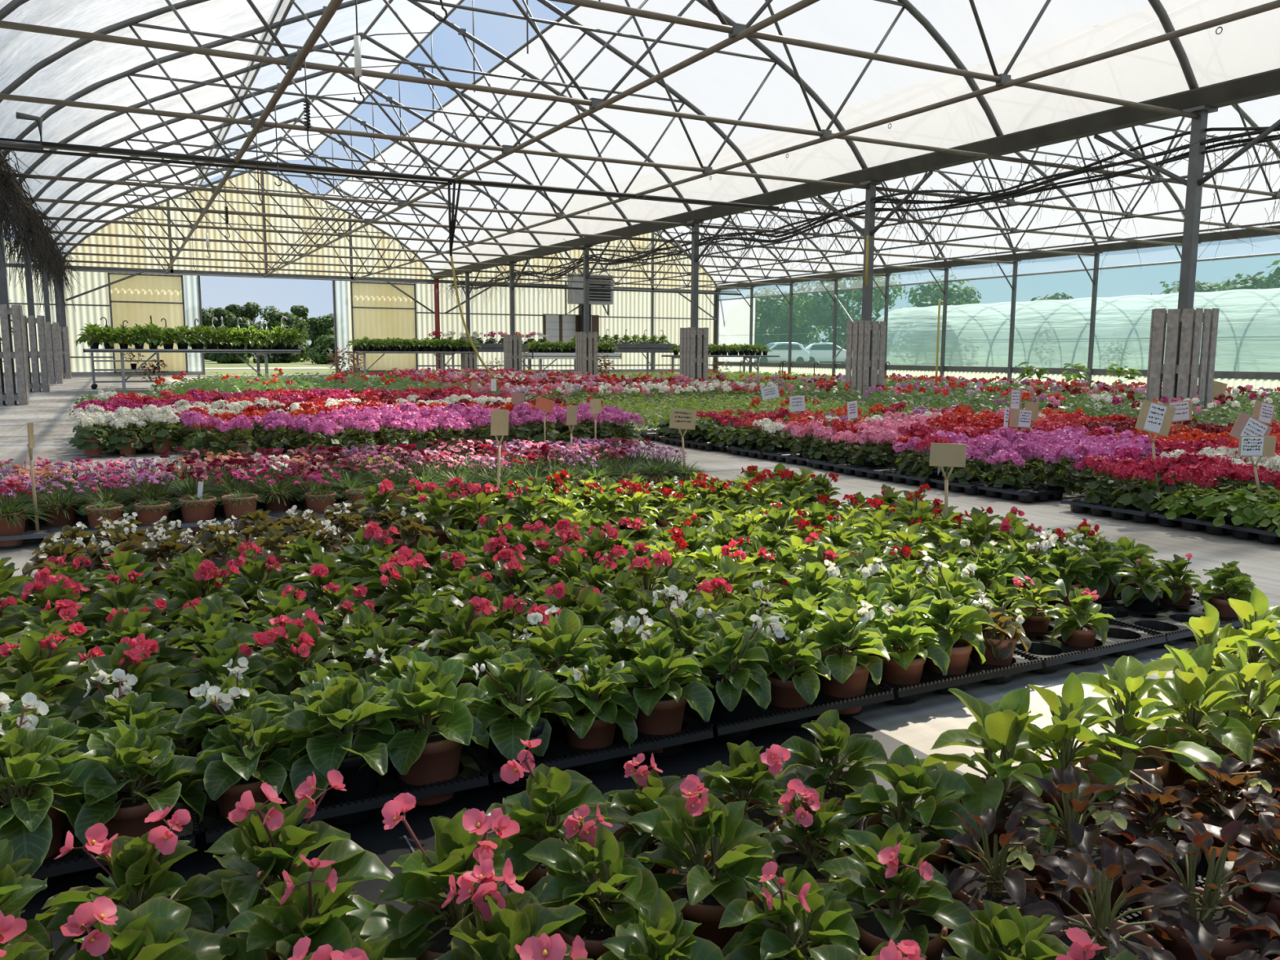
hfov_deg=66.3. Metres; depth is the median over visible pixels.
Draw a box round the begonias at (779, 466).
[767,462,790,494]
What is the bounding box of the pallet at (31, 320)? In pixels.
[22,315,50,391]
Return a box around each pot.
[0,508,26,546]
[0,787,66,859]
[22,506,29,527]
[39,501,78,526]
[47,931,53,959]
[55,680,74,688]
[76,942,82,951]
[82,438,102,455]
[85,503,123,529]
[86,497,124,516]
[104,778,168,840]
[116,437,137,454]
[132,494,169,503]
[133,501,169,534]
[150,555,182,584]
[151,435,173,453]
[174,491,210,519]
[178,495,216,532]
[191,651,208,673]
[214,485,246,516]
[217,760,279,818]
[221,493,257,526]
[224,863,313,937]
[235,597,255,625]
[257,485,281,506]
[259,547,293,564]
[261,488,293,511]
[266,940,353,959]
[292,484,303,511]
[300,486,330,508]
[304,490,336,514]
[304,729,377,821]
[331,546,339,552]
[335,527,355,546]
[336,485,364,502]
[338,644,351,657]
[360,657,379,668]
[365,514,386,524]
[384,612,415,626]
[396,718,462,805]
[405,628,431,646]
[407,892,503,959]
[426,523,453,546]
[453,521,463,529]
[456,678,477,688]
[463,522,479,535]
[475,702,507,744]
[486,707,548,783]
[506,827,587,904]
[542,667,582,722]
[553,888,621,959]
[565,702,617,749]
[613,825,667,889]
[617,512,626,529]
[627,681,687,753]
[641,469,669,487]
[658,516,674,527]
[665,854,761,950]
[672,469,697,482]
[688,433,699,439]
[697,515,709,528]
[702,435,712,442]
[703,671,756,737]
[722,795,782,861]
[731,440,742,446]
[751,442,757,449]
[759,937,822,947]
[764,444,777,451]
[766,665,808,707]
[772,841,848,901]
[813,768,863,842]
[817,649,870,714]
[820,453,831,459]
[839,456,849,463]
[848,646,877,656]
[851,890,947,959]
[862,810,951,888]
[863,457,876,467]
[877,646,925,684]
[923,635,972,675]
[928,468,945,478]
[952,862,1045,922]
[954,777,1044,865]
[971,628,1017,665]
[1005,582,1040,608]
[1022,608,1051,639]
[1040,765,1104,827]
[1047,577,1081,604]
[1060,621,1097,647]
[1062,914,1164,949]
[1078,741,1168,810]
[1081,571,1114,599]
[1097,493,1116,502]
[1112,569,1138,592]
[1126,587,1159,611]
[1128,499,1144,517]
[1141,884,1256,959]
[1155,727,1236,792]
[1159,583,1192,605]
[1179,505,1198,524]
[1186,792,1267,860]
[1208,592,1238,617]
[1220,510,1243,533]
[1222,662,1278,716]
[1227,861,1279,945]
[1235,718,1275,770]
[1245,765,1279,810]
[1254,698,1278,724]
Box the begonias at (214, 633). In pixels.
[165,612,262,699]
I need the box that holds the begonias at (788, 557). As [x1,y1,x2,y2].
[760,545,804,596]
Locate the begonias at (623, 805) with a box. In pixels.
[594,752,711,889]
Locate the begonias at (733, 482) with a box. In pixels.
[726,480,738,496]
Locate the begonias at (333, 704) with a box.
[275,671,416,821]
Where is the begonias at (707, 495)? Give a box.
[679,479,726,528]
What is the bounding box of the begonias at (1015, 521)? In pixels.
[992,506,1039,543]
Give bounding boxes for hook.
[191,233,195,271]
[205,212,210,257]
[224,182,230,238]
[255,133,262,205]
[274,104,282,186]
[302,57,313,155]
[353,0,364,104]
[432,0,448,21]
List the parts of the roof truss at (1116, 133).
clamp plate, clamp plate, clamp plate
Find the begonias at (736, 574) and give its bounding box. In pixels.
[696,555,766,610]
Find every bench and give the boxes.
[83,348,302,392]
[344,351,479,377]
[521,352,621,372]
[573,342,675,373]
[661,355,779,373]
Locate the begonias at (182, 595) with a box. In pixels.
[166,567,244,629]
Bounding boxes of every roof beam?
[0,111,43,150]
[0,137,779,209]
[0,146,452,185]
[164,0,343,273]
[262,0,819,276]
[352,0,1279,279]
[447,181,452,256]
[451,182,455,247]
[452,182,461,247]
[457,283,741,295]
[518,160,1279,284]
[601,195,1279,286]
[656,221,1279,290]
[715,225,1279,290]
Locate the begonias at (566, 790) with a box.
[484,738,608,904]
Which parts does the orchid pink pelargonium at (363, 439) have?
pot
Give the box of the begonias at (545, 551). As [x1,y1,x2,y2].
[521,537,580,594]
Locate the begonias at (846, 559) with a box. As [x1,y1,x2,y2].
[805,542,853,577]
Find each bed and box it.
[67,385,182,420]
[142,368,479,398]
[379,367,679,391]
[419,375,811,406]
[524,390,942,432]
[527,369,988,391]
[670,373,1279,428]
[890,376,1279,406]
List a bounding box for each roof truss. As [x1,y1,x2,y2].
[0,0,772,210]
[0,0,869,189]
[0,0,1007,160]
[1,0,693,226]
[13,31,635,239]
[30,70,584,249]
[36,94,546,258]
[50,117,510,266]
[53,136,483,272]
[59,153,457,277]
[64,168,433,276]
[457,226,751,288]
[482,216,791,285]
[501,231,717,288]
[514,210,835,281]
[546,196,887,276]
[549,0,1199,119]
[589,190,946,271]
[635,168,1016,264]
[698,151,1097,256]
[772,130,1184,245]
[875,104,1279,231]
[1006,103,1279,198]
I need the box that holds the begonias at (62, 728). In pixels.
[0,695,96,798]
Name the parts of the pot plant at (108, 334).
pot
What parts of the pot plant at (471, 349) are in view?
pot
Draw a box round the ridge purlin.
[257,0,393,170]
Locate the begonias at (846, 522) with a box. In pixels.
[824,514,857,537]
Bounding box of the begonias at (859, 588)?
[816,571,897,656]
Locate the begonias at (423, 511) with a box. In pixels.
[407,491,461,533]
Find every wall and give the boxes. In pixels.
[0,169,715,372]
[182,275,202,371]
[334,280,350,370]
[718,297,1279,391]
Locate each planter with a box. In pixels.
[428,330,442,340]
[442,330,455,342]
[458,331,466,340]
[471,331,484,343]
[484,331,497,343]
[497,331,507,343]
[515,331,524,343]
[523,331,535,343]
[536,332,548,343]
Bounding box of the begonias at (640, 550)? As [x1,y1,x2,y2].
[614,537,667,578]
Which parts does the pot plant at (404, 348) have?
pot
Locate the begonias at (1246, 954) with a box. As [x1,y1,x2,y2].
[1181,935,1258,959]
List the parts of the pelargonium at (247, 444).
pot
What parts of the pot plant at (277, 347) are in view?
pot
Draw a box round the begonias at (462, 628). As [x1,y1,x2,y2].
[411,595,510,688]
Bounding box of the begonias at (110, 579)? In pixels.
[88,568,168,640]
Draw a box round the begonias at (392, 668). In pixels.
[364,639,439,763]
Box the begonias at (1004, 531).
[991,516,1041,545]
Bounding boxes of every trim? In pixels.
[5,262,737,293]
[8,302,109,306]
[29,355,112,357]
[166,199,173,273]
[260,170,267,274]
[348,213,353,279]
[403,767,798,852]
[416,311,714,319]
[417,364,714,366]
[650,231,653,369]
[717,361,1279,379]
[718,252,1279,300]
[736,321,1279,335]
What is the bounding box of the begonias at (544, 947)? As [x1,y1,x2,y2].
[515,933,593,959]
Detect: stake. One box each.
[26,422,39,532]
[471,380,478,392]
[490,378,496,393]
[490,409,508,487]
[511,391,524,404]
[534,395,555,443]
[566,405,577,457]
[590,398,601,444]
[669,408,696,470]
[760,385,779,411]
[789,395,804,417]
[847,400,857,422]
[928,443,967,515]
[1003,406,1008,426]
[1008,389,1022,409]
[1008,408,1032,438]
[1024,401,1039,431]
[1134,399,1176,503]
[1151,397,1167,405]
[1168,400,1192,432]
[1212,380,1227,408]
[1228,411,1272,481]
[1237,435,1276,499]
[1252,400,1275,425]
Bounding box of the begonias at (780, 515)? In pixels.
[751,504,813,553]
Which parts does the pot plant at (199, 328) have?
pot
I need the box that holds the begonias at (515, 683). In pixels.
[461,648,574,783]
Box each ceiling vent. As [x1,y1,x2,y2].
[208,148,318,204]
[271,64,401,145]
[313,31,434,121]
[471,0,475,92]
[526,0,528,53]
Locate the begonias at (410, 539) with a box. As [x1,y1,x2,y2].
[386,511,435,570]
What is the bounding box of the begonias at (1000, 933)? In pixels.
[941,899,1070,959]
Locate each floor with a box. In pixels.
[0,371,1279,887]
[20,656,964,959]
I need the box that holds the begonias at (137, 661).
[67,641,188,745]
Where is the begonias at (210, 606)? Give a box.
[150,593,259,673]
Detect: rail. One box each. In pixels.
[191,0,283,192]
[198,0,294,186]
[304,0,464,160]
[322,4,580,196]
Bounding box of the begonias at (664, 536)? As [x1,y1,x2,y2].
[648,525,676,550]
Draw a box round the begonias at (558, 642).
[511,604,616,722]
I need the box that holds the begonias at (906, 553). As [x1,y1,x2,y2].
[882,544,937,574]
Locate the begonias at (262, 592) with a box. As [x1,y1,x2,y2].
[232,582,311,649]
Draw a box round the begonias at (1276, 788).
[1268,786,1279,857]
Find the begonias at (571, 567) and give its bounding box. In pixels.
[539,547,609,587]
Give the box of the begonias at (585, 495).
[572,482,610,521]
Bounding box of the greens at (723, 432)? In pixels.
[706,426,740,447]
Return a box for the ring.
[1215,26,1222,34]
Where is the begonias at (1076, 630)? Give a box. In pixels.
[1042,586,1115,647]
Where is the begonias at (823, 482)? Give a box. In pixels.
[800,471,841,509]
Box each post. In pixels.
[0,166,17,404]
[22,212,40,391]
[41,254,55,383]
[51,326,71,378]
[53,265,65,378]
[455,271,479,368]
[460,336,476,373]
[496,259,528,368]
[503,334,522,370]
[564,241,609,372]
[662,214,731,380]
[680,327,708,392]
[703,289,720,370]
[737,286,755,373]
[775,282,795,374]
[817,170,933,393]
[820,277,839,374]
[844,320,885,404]
[872,272,891,375]
[928,266,951,375]
[997,259,1020,381]
[1077,251,1102,385]
[1093,105,1279,398]
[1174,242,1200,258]
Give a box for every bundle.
[0,162,56,296]
[3,209,75,296]
[13,236,75,311]
[33,254,79,312]
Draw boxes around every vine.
[0,150,83,293]
[431,123,1279,314]
[562,155,1279,287]
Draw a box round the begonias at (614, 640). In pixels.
[591,608,665,709]
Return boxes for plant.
[75,322,106,348]
[75,323,111,348]
[90,325,123,348]
[94,316,120,348]
[109,327,137,349]
[111,320,134,349]
[114,324,130,343]
[119,324,153,349]
[124,347,145,368]
[128,323,152,349]
[133,322,171,349]
[139,359,168,390]
[140,315,164,346]
[154,318,180,349]
[156,327,182,349]
[164,324,197,349]
[165,325,188,349]
[182,324,213,349]
[189,318,208,349]
[198,317,228,349]
[204,325,224,349]
[207,316,237,349]
[213,326,245,349]
[222,317,248,349]
[226,326,257,349]
[235,324,266,349]
[245,320,262,349]
[247,320,271,349]
[253,320,279,349]
[254,330,275,349]
[267,316,301,349]
[267,324,289,349]
[278,328,305,349]
[280,328,309,349]
[325,347,364,377]
[346,338,363,351]
[351,337,364,351]
[357,336,374,351]
[366,337,380,351]
[370,338,385,351]
[379,337,396,351]
[389,337,405,351]
[397,338,411,351]
[404,338,416,351]
[410,338,425,351]
[416,337,431,351]
[417,338,426,351]
[420,337,431,351]
[426,340,438,351]
[431,337,444,351]
[436,337,453,351]
[444,338,456,351]
[451,337,466,351]
[456,338,471,351]
[466,340,480,351]
[522,341,534,352]
[527,341,542,352]
[534,342,546,352]
[538,340,555,352]
[546,342,559,352]
[552,340,566,352]
[560,343,573,352]
[564,340,575,352]
[570,333,575,342]
[597,333,604,342]
[597,342,608,352]
[600,328,613,342]
[600,342,612,352]
[603,340,618,352]
[610,333,624,343]
[618,328,634,343]
[627,333,642,343]
[636,329,652,343]
[648,334,661,343]
[656,329,670,343]
[669,343,679,355]
[708,343,719,355]
[708,344,714,355]
[713,344,726,355]
[719,343,733,355]
[725,345,737,355]
[732,345,742,355]
[734,344,747,355]
[739,343,754,355]
[748,344,759,355]
[753,343,765,355]
[760,345,772,355]
[1013,361,1051,382]
[1062,363,1090,382]
[1105,363,1142,385]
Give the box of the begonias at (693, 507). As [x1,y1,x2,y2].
[666,499,715,539]
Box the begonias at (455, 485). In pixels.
[436,476,475,524]
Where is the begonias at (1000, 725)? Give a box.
[919,687,1061,865]
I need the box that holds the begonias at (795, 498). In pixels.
[768,488,811,524]
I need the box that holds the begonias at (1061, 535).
[1040,528,1079,568]
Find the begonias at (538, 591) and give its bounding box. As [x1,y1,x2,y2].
[514,579,555,617]
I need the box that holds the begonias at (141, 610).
[80,597,172,654]
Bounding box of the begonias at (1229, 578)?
[1193,560,1255,617]
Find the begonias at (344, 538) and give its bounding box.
[342,524,386,564]
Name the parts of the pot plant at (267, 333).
pot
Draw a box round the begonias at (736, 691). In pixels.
[689,606,775,737]
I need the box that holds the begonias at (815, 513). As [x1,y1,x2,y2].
[796,501,837,551]
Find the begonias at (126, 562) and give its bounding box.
[78,547,171,614]
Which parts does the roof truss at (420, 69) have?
clamp plate, clamp plate, clamp plate, clamp plate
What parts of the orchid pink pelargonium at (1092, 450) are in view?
pot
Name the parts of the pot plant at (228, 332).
pot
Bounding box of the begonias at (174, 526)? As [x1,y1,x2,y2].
[142,520,194,542]
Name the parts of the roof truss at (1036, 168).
clamp plate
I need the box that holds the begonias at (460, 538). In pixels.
[437,527,486,568]
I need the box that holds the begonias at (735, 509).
[709,499,754,526]
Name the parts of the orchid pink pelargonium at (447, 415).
pot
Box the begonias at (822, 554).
[790,546,848,578]
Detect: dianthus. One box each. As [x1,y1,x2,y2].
[0,456,49,484]
[0,464,49,514]
[0,466,48,492]
[0,473,46,520]
[0,477,48,527]
[0,480,57,546]
[15,473,97,526]
[23,485,88,510]
[31,464,89,511]
[35,462,89,493]
[38,457,91,484]
[68,473,146,516]
[71,469,133,511]
[74,466,130,496]
[79,456,135,488]
[79,499,131,529]
[80,462,128,490]
[113,469,187,506]
[116,468,178,504]
[119,467,177,488]
[120,462,176,494]
[121,457,170,481]
[126,497,177,534]
[155,458,235,519]
[159,446,208,479]
[160,457,214,485]
[161,474,219,509]
[164,472,214,488]
[169,492,222,532]
[200,455,253,481]
[203,458,262,516]
[204,449,251,475]
[204,457,252,505]
[204,468,267,509]
[215,489,264,526]
[233,448,277,475]
[235,454,287,479]
[239,461,289,486]
[240,453,296,506]
[246,466,309,511]
[271,447,307,471]
[276,453,333,500]
[277,461,332,511]
[280,454,319,478]
[284,462,346,508]
[293,470,342,514]
[305,444,345,470]
[310,445,355,475]
[321,455,372,500]
[322,466,367,480]
[323,471,373,502]
[332,444,377,475]
[337,447,387,475]
[342,486,373,515]
[349,451,397,480]
[355,454,404,484]
[357,459,413,487]
[365,444,410,467]
[376,443,422,470]
[386,448,444,483]
[386,452,426,481]
[387,483,413,503]
[395,469,448,496]
[408,447,446,471]
[413,451,454,473]
[422,477,446,493]
[425,438,470,465]
[425,453,471,479]
[435,453,496,473]
[435,465,484,482]
[437,442,475,470]
[459,453,497,478]
[460,475,485,495]
[461,438,493,461]
[466,442,507,467]
[466,455,513,492]
[470,468,527,493]
[476,446,521,469]
[483,439,528,461]
[488,457,530,475]
[496,442,540,466]
[497,451,546,492]
[510,456,550,467]
[510,466,553,490]
[513,440,548,461]
[519,445,563,471]
[525,441,562,462]
[532,443,581,490]
[535,443,577,466]
[537,458,593,495]
[546,440,575,457]
[550,446,596,470]
[553,439,589,459]
[564,451,604,488]
[566,443,607,466]
[572,436,610,456]
[576,462,624,488]
[579,439,617,460]
[584,454,616,469]
[587,445,633,483]
[591,452,638,463]
[595,441,626,457]
[599,458,659,488]
[603,436,642,458]
[603,444,646,469]
[620,438,655,463]
[622,456,657,482]
[626,455,688,487]
[635,445,668,465]
[646,444,689,482]
[663,462,710,482]
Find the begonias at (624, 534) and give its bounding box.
[604,528,636,572]
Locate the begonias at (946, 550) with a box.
[917,542,965,574]
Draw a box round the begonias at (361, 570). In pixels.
[338,532,407,594]
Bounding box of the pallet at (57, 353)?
[44,321,62,383]
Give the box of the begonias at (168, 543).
[141,527,205,584]
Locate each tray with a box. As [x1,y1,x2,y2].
[0,517,87,547]
[28,506,87,529]
[31,605,167,634]
[31,774,202,887]
[79,579,171,595]
[82,509,222,533]
[83,500,178,519]
[84,706,185,755]
[104,442,153,453]
[161,610,239,631]
[164,618,252,646]
[179,657,329,699]
[183,737,201,756]
[194,744,493,843]
[214,503,324,530]
[215,497,302,511]
[334,501,417,514]
[339,543,458,566]
[461,707,715,787]
[635,429,664,439]
[644,432,675,441]
[658,435,702,445]
[679,438,715,450]
[684,661,894,741]
[706,442,744,453]
[725,445,790,458]
[755,448,800,462]
[759,847,962,959]
[782,453,833,466]
[806,458,888,471]
[835,463,923,479]
[868,649,1042,703]
[873,467,946,486]
[915,475,995,493]
[945,825,1271,921]
[964,480,1066,502]
[1005,601,1056,609]
[1014,607,1166,673]
[1048,591,1121,606]
[1061,497,1168,522]
[1066,595,1243,648]
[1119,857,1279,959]
[1126,507,1257,533]
[1186,791,1244,808]
[1197,517,1279,543]
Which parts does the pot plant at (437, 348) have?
pot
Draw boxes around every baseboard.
[3,371,203,376]
[337,368,713,373]
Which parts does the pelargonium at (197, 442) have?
pot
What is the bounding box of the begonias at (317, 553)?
[285,545,347,604]
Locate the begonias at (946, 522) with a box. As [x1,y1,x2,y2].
[914,507,971,550]
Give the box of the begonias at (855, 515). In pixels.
[836,507,868,531]
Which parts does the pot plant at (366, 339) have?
pot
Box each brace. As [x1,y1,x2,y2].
[65,271,142,301]
[386,280,435,314]
[444,286,492,314]
[678,293,716,319]
[831,287,885,363]
[831,291,852,320]
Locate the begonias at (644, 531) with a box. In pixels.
[616,515,660,540]
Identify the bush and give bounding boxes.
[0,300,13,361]
[208,342,249,364]
[251,333,301,363]
[306,333,335,364]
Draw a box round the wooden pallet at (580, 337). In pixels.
[575,331,597,376]
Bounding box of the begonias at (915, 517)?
[887,507,939,550]
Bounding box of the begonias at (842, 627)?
[795,596,900,714]
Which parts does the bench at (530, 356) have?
leg, leg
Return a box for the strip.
[864,235,869,285]
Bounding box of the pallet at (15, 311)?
[0,304,29,405]
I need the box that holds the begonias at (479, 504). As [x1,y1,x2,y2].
[453,485,503,535]
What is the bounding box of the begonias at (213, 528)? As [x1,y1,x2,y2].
[192,515,246,559]
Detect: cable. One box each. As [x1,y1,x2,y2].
[448,126,1278,286]
[448,137,1279,289]
[450,125,1279,287]
[452,129,1279,286]
[453,134,1279,288]
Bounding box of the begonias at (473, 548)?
[453,532,498,583]
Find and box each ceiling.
[0,0,289,256]
[203,0,460,182]
[324,0,1279,273]
[654,94,1279,285]
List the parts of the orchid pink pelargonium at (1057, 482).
pot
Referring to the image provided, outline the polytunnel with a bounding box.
[875,288,1279,372]
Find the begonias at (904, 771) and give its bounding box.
[837,744,981,888]
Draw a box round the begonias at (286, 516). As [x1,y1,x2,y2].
[275,505,316,529]
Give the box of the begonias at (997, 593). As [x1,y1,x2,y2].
[977,577,1035,625]
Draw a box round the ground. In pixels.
[204,355,992,382]
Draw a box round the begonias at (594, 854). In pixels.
[523,802,658,959]
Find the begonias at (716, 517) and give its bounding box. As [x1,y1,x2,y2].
[706,509,736,546]
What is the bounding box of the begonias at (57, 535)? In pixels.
[27,532,96,576]
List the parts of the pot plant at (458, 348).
pot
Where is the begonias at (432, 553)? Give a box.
[411,533,449,590]
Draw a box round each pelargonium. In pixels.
[68,414,109,453]
[69,411,115,455]
[72,404,106,432]
[73,398,106,409]
[73,403,116,439]
[73,412,111,438]
[75,400,114,427]
[78,400,105,407]
[84,404,115,430]
[102,406,146,444]
[105,403,125,426]
[106,414,148,454]
[107,397,146,427]
[108,394,139,401]
[108,407,146,432]
[114,409,148,432]
[115,403,148,433]
[116,395,144,420]
[118,391,135,396]
[120,392,140,398]
[139,394,156,400]
[139,395,166,404]
[140,404,184,453]
[142,404,178,435]
[142,407,177,428]
[143,400,166,423]
[143,404,177,436]
[144,397,165,404]
[145,409,178,444]
[159,389,180,399]
[165,394,189,401]
[165,396,195,405]
[167,397,196,419]
[173,399,200,424]
[173,406,183,426]
[174,409,203,440]
[175,406,210,446]
[177,401,210,426]
[177,404,216,434]
[179,409,227,459]
[180,395,195,399]
[181,413,215,447]
[184,416,221,453]
[186,388,204,394]
[186,388,212,395]
[192,394,213,402]
[195,391,219,399]
[195,400,225,408]
[200,395,226,402]
[203,399,236,411]
[208,402,244,432]
[209,389,230,396]
[212,405,236,417]
[213,411,234,439]
[214,414,262,457]
[215,410,241,433]
[215,412,257,456]
[218,392,234,398]
[221,411,253,439]
[224,397,248,404]
[226,395,257,404]
[230,388,256,395]
[232,395,245,399]
[235,390,265,395]
[235,403,276,421]
[237,391,258,398]
[240,400,263,419]
[242,404,275,435]
[247,394,280,403]
[248,408,268,440]
[249,392,271,398]
[251,396,280,404]
[253,410,296,449]
[254,397,285,408]
[254,411,282,443]
[262,413,299,457]
[263,390,289,396]
[271,391,288,399]
[272,404,290,412]
[275,386,291,391]
[275,393,303,408]
[275,405,303,430]
[278,394,305,410]
[280,405,291,411]
[282,400,291,409]
[284,408,313,435]
[285,401,304,409]
[286,387,302,392]
[287,400,298,409]
[287,407,318,437]
[288,415,326,450]
[289,413,318,446]
[290,390,311,395]
[293,417,325,456]
[297,391,316,398]
[298,395,320,402]
[298,400,321,418]
[304,387,320,393]
[304,399,327,416]
[307,419,346,462]
[308,404,337,432]
[309,398,326,402]
[309,401,339,433]
[314,392,338,399]
[315,388,331,396]
[315,391,328,398]
[316,408,353,439]
[317,398,343,404]
[318,406,351,437]
[320,395,351,400]
[325,392,353,399]
[327,413,357,454]
[330,388,350,394]
[333,400,363,428]
[335,409,375,446]
[338,400,364,413]
[342,398,360,405]
[342,404,368,431]
[343,387,363,394]
[343,410,380,461]
[348,397,368,404]
[352,405,382,433]
[353,393,379,400]
[355,397,384,406]
[355,408,395,437]
[358,396,369,402]
[360,399,377,411]
[362,386,379,391]
[362,389,382,399]
[363,387,391,399]
[368,401,402,429]
[368,412,404,455]
[372,391,401,400]
[374,411,415,457]
[377,403,417,432]
[382,398,412,408]
[388,408,419,438]
[390,389,402,394]
[391,391,413,398]
[395,397,408,404]
[398,400,426,432]
[400,410,437,449]
[402,391,426,395]
[404,386,422,391]
[404,417,439,452]
[405,387,422,393]
[406,394,419,402]
[408,400,433,419]
[414,395,443,403]
[414,405,442,435]
[415,389,429,395]
[415,401,426,417]
[419,401,440,409]
[420,386,431,391]
[422,389,443,395]
[424,411,448,449]
[427,391,446,399]
[427,410,468,452]
[429,402,450,431]
[432,404,448,413]
[433,395,444,399]
[437,400,451,405]
[439,394,468,402]
[440,385,459,391]
[440,416,475,455]
[441,402,470,432]
[442,390,459,395]
[447,391,466,396]
[448,406,482,448]
[450,396,472,404]
[453,387,479,395]
[454,398,474,416]
[457,401,478,417]
[460,394,481,404]
[464,413,490,451]
[467,391,479,397]
[468,408,511,454]
[469,396,484,404]
[469,404,493,435]
[475,391,488,395]
[479,395,495,403]
[481,392,496,397]
[483,398,502,405]
[484,400,505,407]
[484,404,504,423]
[487,408,519,448]
[491,401,515,412]
[495,392,507,398]
[498,398,511,404]
[502,393,511,399]
[502,412,535,453]
[503,403,533,411]
[508,402,531,430]
[513,408,535,431]
[520,408,550,444]
[524,398,536,403]
[528,403,559,426]
[528,407,564,445]
[533,408,560,431]
[545,403,564,424]
[550,395,578,422]
[553,405,579,446]
[560,410,593,449]
[562,408,586,426]
[577,401,598,426]
[577,408,601,446]
[582,407,622,448]
[589,408,618,426]
[598,404,629,445]
[613,411,644,445]
[677,410,706,439]
[689,410,715,431]
[706,410,733,435]
[712,408,735,428]
[719,418,748,447]
[724,408,742,426]
[728,415,743,430]
[733,409,754,428]
[737,413,770,449]
[739,411,759,431]
[749,412,776,431]
[752,417,788,451]
[762,417,788,448]
[763,407,789,424]
[774,418,804,451]
[784,415,813,438]
[786,408,812,415]
[786,420,822,457]
[788,411,806,417]
[792,419,826,451]
[798,410,824,427]
[798,417,826,451]
[801,409,825,417]
[806,415,832,427]
[807,425,839,462]
[814,412,835,426]
[822,417,839,426]
[823,425,850,449]
[829,408,847,425]
[829,430,864,464]
[831,417,863,457]
[835,404,862,417]
[838,413,859,422]
[846,420,869,448]
[846,423,860,446]
[851,411,871,422]
[852,427,897,467]
[855,422,885,458]
[856,416,871,423]
[857,418,892,446]
[857,419,883,444]
[864,414,896,422]
[868,402,888,416]
[875,429,906,466]
[880,416,909,426]
[880,422,910,456]
[881,401,906,416]
[882,410,912,421]
[891,435,922,468]
[892,436,930,476]
[897,422,931,456]
[902,412,940,422]
[907,416,930,438]
[907,420,929,449]
[911,407,930,413]
[912,408,929,414]
[912,411,942,421]
[912,433,955,478]
[919,430,965,471]
[924,417,964,427]
[925,420,955,432]
[926,427,961,457]
[927,424,955,435]
[929,414,957,435]
[930,407,947,413]
[932,408,951,413]
[942,444,986,484]
[943,405,975,415]
[947,404,972,413]
[949,432,977,464]
[950,426,974,431]
[950,435,989,478]
[953,414,981,426]
[954,426,976,437]
[955,429,981,448]
[960,422,973,430]
[964,413,987,422]
[968,412,991,422]
[968,419,992,426]
[968,422,995,431]
[972,426,994,447]
[973,437,1012,481]
[976,426,1016,457]
[977,434,1013,467]
[979,408,995,414]
[979,426,1001,433]
[981,448,1025,494]
[986,413,1009,422]
[987,417,1009,425]
[991,422,1013,429]
[994,425,1025,432]
[995,408,1010,416]
[998,426,1029,456]
[1004,431,1044,470]
[1005,443,1047,487]
[1007,438,1044,473]
[1010,428,1027,443]
[1011,425,1047,432]
[1026,428,1060,465]
[1027,435,1064,470]
[1031,420,1042,428]
[1031,439,1079,483]
[1031,444,1084,494]
[1038,416,1053,422]
[1038,418,1062,431]
[1040,419,1059,425]
[1041,407,1062,417]
[1043,425,1088,438]
[1046,411,1078,423]
[1047,426,1058,431]
[1049,433,1100,477]
[1057,408,1084,414]
[1057,428,1088,461]
[1059,421,1088,431]
[1059,435,1087,463]
[1064,413,1093,425]
[1064,440,1113,494]
[1066,411,1089,417]
[1069,427,1112,462]
[1071,416,1099,426]
[1073,454,1119,493]
[1076,419,1094,426]
[1080,454,1130,505]
[1083,440,1121,475]
[1087,435,1115,454]
[1088,416,1106,419]
[1088,421,1121,432]
[1091,414,1123,422]
[1097,425,1132,438]
[1097,442,1137,482]
[1099,446,1142,485]
[1100,418,1122,427]
[1101,431,1141,452]
[1102,419,1119,427]
[1110,458,1165,517]
[1111,456,1159,499]
[1112,429,1159,455]
[1114,425,1144,434]
[1115,414,1137,423]
[1115,437,1159,472]
[1116,434,1149,461]
[1120,419,1136,426]
[1128,451,1169,484]
[1130,432,1171,457]
[1137,455,1177,489]
[1143,437,1185,477]
[1149,451,1202,500]
[1151,433,1175,449]
[1151,464,1223,524]
[1155,431,1192,452]
[1159,445,1197,476]
[1160,448,1195,489]
[1167,439,1215,452]
[1168,423,1191,435]
[1171,437,1195,444]
[1172,417,1197,435]
[1182,424,1211,435]
[1184,432,1215,443]
[1184,453,1222,496]
[1186,453,1253,511]
[1187,427,1217,438]
[1189,422,1214,431]
[1195,446,1241,476]
[1198,436,1238,453]
[1200,451,1246,490]
[1203,425,1229,435]
[1212,431,1238,463]
[1212,445,1246,465]
[1214,421,1235,431]
[1218,462,1270,495]
[1223,426,1232,432]
[1226,447,1279,491]
[1228,439,1257,465]
[1243,454,1279,494]
[1258,467,1279,502]
[1262,448,1279,475]
[1266,419,1279,427]
[1268,440,1279,475]
[1270,426,1279,439]
[1271,482,1279,517]
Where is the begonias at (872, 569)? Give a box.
[835,557,887,591]
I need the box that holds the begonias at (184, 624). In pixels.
[164,596,238,652]

